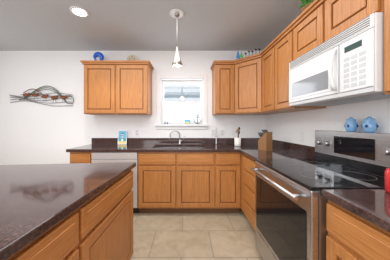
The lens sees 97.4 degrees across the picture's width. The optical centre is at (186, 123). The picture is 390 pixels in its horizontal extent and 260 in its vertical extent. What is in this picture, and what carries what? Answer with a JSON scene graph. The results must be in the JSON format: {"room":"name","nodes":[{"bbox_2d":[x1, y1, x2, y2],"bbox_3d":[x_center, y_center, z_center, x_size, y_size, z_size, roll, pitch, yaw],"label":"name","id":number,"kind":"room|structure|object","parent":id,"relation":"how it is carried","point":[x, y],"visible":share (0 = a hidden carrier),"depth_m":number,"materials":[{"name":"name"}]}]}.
{"room":"kitchen","nodes":[
{"label":"kitchen","id":0,"kind":"room"},
{"bbox_2d":[0,51,264,164],"bbox_3d":[-1.200,-0.005,3.000,5.340,2.510,0.120,0,0,0],"label":"wall","id":1,"kind":"structure","parent":0,"point":[33,132],"depth_m":2.94,"materials":[{"name":"white paint"}]},
{"bbox_2d":[10,86,73,105],"bbox_3d":[-2.465,-0.479,2.910,1.091,0.353,0.032,0,0,0],"label":"art","id":2,"kind":"object","parent":1,"relation":"attached to","point":[35,94],"visible":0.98,"depth_m":2.91,"materials":[{"name":"silver metal"}]},
{"bbox_2d":[80,60,153,114],"bbox_3d":[-1.085,-0.559,2.761,1.050,0.810,0.352,0,0,0],"label":"upper cabinet","id":3,"kind":"object","parent":1,"relation":"attached to","point":[117,87],"visible":1,"depth_m":2.61,"materials":[{"name":"brown wood"}]},
{"bbox_2d":[93,52,103,59],"bbox_3d":[-1.423,-1.067,2.770,0.173,0.205,0.093,0,0,0],"label":"fish","id":4,"kind":"object","parent":3,"relation":"on","point":[100,55],"visible":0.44,"depth_m":2.75},
{"bbox_2d":[127,55,137,59],"bbox_3d":[-0.900,-1.060,2.826,0.184,0.190,0.072,0,0,0],"label":"shell","id":5,"kind":"object","parent":3,"relation":"on","point":[132,57],"visible":0.5,"depth_m":2.84,"materials":[{"name":"brown wood"}]},
{"bbox_2d":[155,75,208,128],"bbox_3d":[-0.077,-0.378,2.970,0.905,0.935,0.180,0,0,0],"label":"window","id":6,"kind":"structure","parent":1,"relation":"in","point":[176,79],"depth_m":2.93,"materials":[{"name":"white"}]},
{"bbox_2d":[210,60,229,114],"bbox_3d":[0.613,-0.546,2.753,0.346,0.785,0.367,0,0,0],"label":"upper cabinet","id":7,"kind":"object","parent":1,"relation":"attached to","point":[221,70],"depth_m":2.61,"materials":[{"name":"brown wood"}]},
{"bbox_2d":[0,0,313,50],"bbox_3d":[-1.200,-1.285,0.620,5.340,0.050,4.880,0,0,0],"label":"ceiling","id":8,"kind":"structure","parent":0,"point":[146,25],"depth_m":2.17,"materials":[{"name":"grey paint"}]},
{"bbox_2d":[69,6,88,17],"bbox_3d":[-1.200,-1.256,1.920,0.190,0.008,0.190,0,0,0],"label":"recessed light","id":9,"kind":"object","parent":8,"relation":"in","point":[79,11],"visible":1,"depth_m":1.91,"materials":[{"name":"white"}]},
{"bbox_2d":[170,9,183,67],"bbox_3d":[-0.108,-0.960,1.950,0.170,0.599,0.170,0,0,0],"label":"pendant light","id":10,"kind":"object","parent":8,"relation":"hanging from","point":[176,14],"visible":1,"depth_m":1.93,"materials":[{"name":"white glass"}]},
{"bbox_2d":[130,208,262,259],"bbox_3d":[-1.200,1.275,0.620,5.340,0.050,4.880,0,0,0],"label":"floor","id":11,"kind":"structure","parent":0,"point":[194,236],"depth_m":1.88,"materials":[{"name":"tile"}]},
{"bbox_2d":[20,166,135,259],"bbox_3d":[-1.509,0.816,0.223,2.097,0.868,2.586,0,0,0],"label":"kitchen island","id":12,"kind":"object","parent":11,"relation":"on","point":[103,230],"depth_m":0.96,"materials":[{"name":"brown wood"}]},
{"bbox_2d":[0,162,135,259],"bbox_3d":[-1.520,0.360,0.213,2.138,0.039,2.632,0,0,0],"label":"island countertop","id":13,"kind":"structure","parent":12,"relation":"on","point":[36,200],"depth_m":0.82,"materials":[{"name":"brown stone"}]},
{"bbox_2d":[70,152,91,163],"bbox_3d":[-1.440,0.816,2.622,0.301,0.868,0.630,0,0,0],"label":"base cabinet","id":14,"kind":"object","parent":11,"relation":"on","point":[75,157],"depth_m":2.31,"materials":[{"name":"brown wood"}]},
{"bbox_2d":[92,152,138,212],"bbox_3d":[-0.975,0.815,2.605,0.622,0.862,0.590,0,0,0],"label":"dishwasher","id":15,"kind":"object","parent":11,"relation":"on","point":[107,157],"visible":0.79,"depth_m":2.31,"materials":[{"name":"grey metal"}]},
{"bbox_2d":[206,152,241,212],"bbox_3d":[0.530,0.816,2.622,0.422,0.868,0.630,0,0,0],"label":"base cabinet","id":16,"kind":"object","parent":11,"relation":"on","point":[223,169],"depth_m":2.31,"materials":[{"name":"brown wood"}]},
{"bbox_2d":[66,138,278,151],"bbox_3d":[-0.136,0.387,2.611,2.968,0.294,0.654,0,0,0],"label":"countertop","id":17,"kind":"structure","parent":16,"relation":"on","point":[98,144],"depth_m":2.84,"materials":[{"name":"stone"}]},
{"bbox_2d":[118,130,126,143],"bbox_3d":[-1.080,0.224,2.888,0.150,0.230,0.051,0,0,0],"label":"framed picture","id":18,"kind":"object","parent":17,"relation":"on","point":[122,136],"visible":0.98,"depth_m":2.88,"materials":[{"name":"white"}]},
{"bbox_2d":[169,130,184,143],"bbox_3d":[-0.161,0.222,2.862,0.272,0.234,0.081,0,0,0],"label":"faucet","id":19,"kind":"object","parent":17,"relation":"on","point":[180,140],"visible":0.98,"depth_m":2.85,"materials":[{"name":"silver metal"}]},
{"bbox_2d":[234,127,240,145],"bbox_3d":[0.790,0.192,2.640,0.100,0.295,0.100,0,0,0],"label":"utensil crock","id":20,"kind":"object","parent":17,"relation":"on","point":[237,141],"visible":1,"depth_m":2.61,"materials":[{"name":"white ceramic"}]},
{"bbox_2d":[238,141,314,160],"bbox_3d":[1.019,0.309,1.969,0.658,0.139,0.630,0,0,0],"label":"countertop","id":21,"kind":"structure","parent":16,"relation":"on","point":[248,147],"depth_m":2.04,"materials":[{"name":"stone"}]},
{"bbox_2d":[258,130,271,150],"bbox_3d":[1.017,0.206,2.229,0.100,0.266,0.158,0,0,-20],"label":"knife block","id":22,"kind":"object","parent":21,"relation":"on","point":[265,142],"visible":1,"depth_m":2.16,"materials":[{"name":"brown wood"}]},
{"bbox_2d":[242,154,255,230],"bbox_3d":[1.032,0.816,1.912,0.631,0.868,0.515,0,0,0],"label":"base cabinet","id":23,"kind":"object","parent":11,"relation":"on","point":[248,175],"depth_m":1.98,"materials":[{"name":"brown wood"}]},
{"bbox_2d":[250,130,389,259],"bbox_3d":[0.964,0.655,1.275,0.732,1.190,0.750,0,0,0],"label":"range","id":24,"kind":"object","parent":11,"relation":"on","point":[290,211],"visible":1,"depth_m":1.16,"materials":[{"name":"silver metal"}]},
{"bbox_2d":[344,117,358,131],"bbox_3d":[1.285,0.003,1.335,0.086,0.114,0.086,0,0,0],"label":"jar","id":25,"kind":"object","parent":24,"relation":"on","point":[351,124],"visible":1,"depth_m":1.31,"materials":[{"name":"blue ceramic"}]},
{"bbox_2d":[361,116,378,132],"bbox_3d":[1.285,0.003,1.200,0.086,0.114,0.086,0,0,0],"label":"jar","id":26,"kind":"object","parent":24,"relation":"on","point":[369,124],"visible":1,"depth_m":1.18,"materials":[{"name":"blue ceramic"}]},
{"bbox_2d":[326,200,389,259],"bbox_3d":[1.032,0.816,0.631,0.630,0.868,0.527,0,0,0],"label":"base cabinet","id":27,"kind":"object","parent":11,"relation":"on","point":[351,236],"visible":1,"depth_m":0.72,"materials":[{"name":"brown wood"}]},
{"bbox_2d":[321,189,389,232],"bbox_3d":[1.026,0.309,-0.325,0.644,0.139,2.441,0,0,0],"label":"countertop","id":28,"kind":"structure","parent":27,"relation":"on","point":[372,206],"depth_m":0.75,"materials":[{"name":"stone"}]},
{"bbox_2d":[384,168,389,192],"bbox_3d":[1.035,0.270,0.835,0.090,0.138,0.090,0,0,0],"label":"canister","id":29,"kind":"object","parent":28,"relation":"on","point":[387,179],"visible":0.98,"depth_m":0.85,"materials":[{"name":"red ceramic"}]},
{"bbox_2d":[265,98,389,146],"bbox_3d":[1.410,-0.005,0.560,0.120,2.510,4.760,0,0,0],"label":"wall","id":30,"kind":"structure","parent":0,"point":[288,127],"depth_m":1.69,"materials":[{"name":"white paint"}]},
{"bbox_2d":[230,54,285,114],"bbox_3d":[1.010,-0.559,2.600,0.673,0.810,0.673,0,0,0],"label":"upper cabinet","id":31,"kind":"object","parent":30,"relation":"attached to","point":[256,84],"depth_m":2.50,"materials":[{"name":"brown wood"}]},
{"bbox_2d":[236,51,243,59],"bbox_3d":[0.800,-1.050,2.567,0.110,0.170,0.051,0,0,0],"label":"figurines","id":32,"kind":"object","parent":31,"relation":"on","point":[238,56],"visible":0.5,"depth_m":2.58,"materials":[{"name":"multicoloured wood"}]},
{"bbox_2d":[258,40,277,111],"bbox_3d":[1.163,-0.546,2.151,0.367,0.785,0.451,0,0,0],"label":"upper cabinet","id":33,"kind":"object","parent":30,"relation":"attached to","point":[268,58],"depth_m":2.13,"materials":[{"name":"brown wood"}]},
{"bbox_2d":[278,28,325,111],"bbox_3d":[1.183,-0.546,1.855,0.326,0.785,0.406,0,0,0],"label":"upper cabinet","id":34,"kind":"object","parent":30,"relation":"attached to","point":[284,40],"depth_m":1.78,"materials":[{"name":"brown wood"}]},
{"bbox_2d":[290,4,313,61],"bbox_3d":[1.183,-0.767,1.429,0.326,0.345,0.438,0,0,0],"label":"upper cabinet","id":35,"kind":"object","parent":30,"relation":"attached to","point":[302,30],"depth_m":1.50,"materials":[{"name":"brown wood"}]},
{"bbox_2d":[299,0,312,12],"bbox_3d":[1.063,-1.070,1.525,0.226,0.209,0.161,0,0,0],"label":"potted plant","id":36,"kind":"object","parent":35,"relation":"on","point":[305,5],"visible":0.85,"depth_m":1.51,"materials":[{"name":"green plant"}]},
{"bbox_2d":[314,0,381,47],"bbox_3d":[1.183,-0.767,1.122,0.326,0.345,0.439,0,0,0],"label":"upper cabinet","id":37,"kind":"object","parent":30,"relation":"attached to","point":[331,17],"depth_m":1.16,"materials":[{"name":"brown wood"}]},
{"bbox_2d":[289,12,389,105],"bbox_3d":[1.139,-0.378,1.275,0.413,0.424,0.750,0,0,0],"label":"microwave","id":38,"kind":"object","parent":37,"relation":"attached to","point":[346,66],"visible":1,"depth_m":1.08,"materials":[{"name":"white"}]},
{"bbox_2d":[382,0,389,94],"bbox_3d":[1.183,-0.546,0.673,0.326,0.785,0.447,0,0,0],"label":"upper cabinet","id":39,"kind":"object","parent":30,"relation":"attached to","point":[385,3],"depth_m":0.87,"materials":[{"name":"brown wood"}]},
{"label":"outside","id":40,"kind":"structure","parent":0,"visible":0},
{"bbox_2d":[164,83,199,121],"bbox_3d":[0.000,-0.500,4.150,6.000,5.500,0.020,0,0,0],"label":"sky","id":41,"kind":"structure","parent":40,"point":[182,107],"depth_m":4.14,"materials":[{"name":"white"}]}
]}

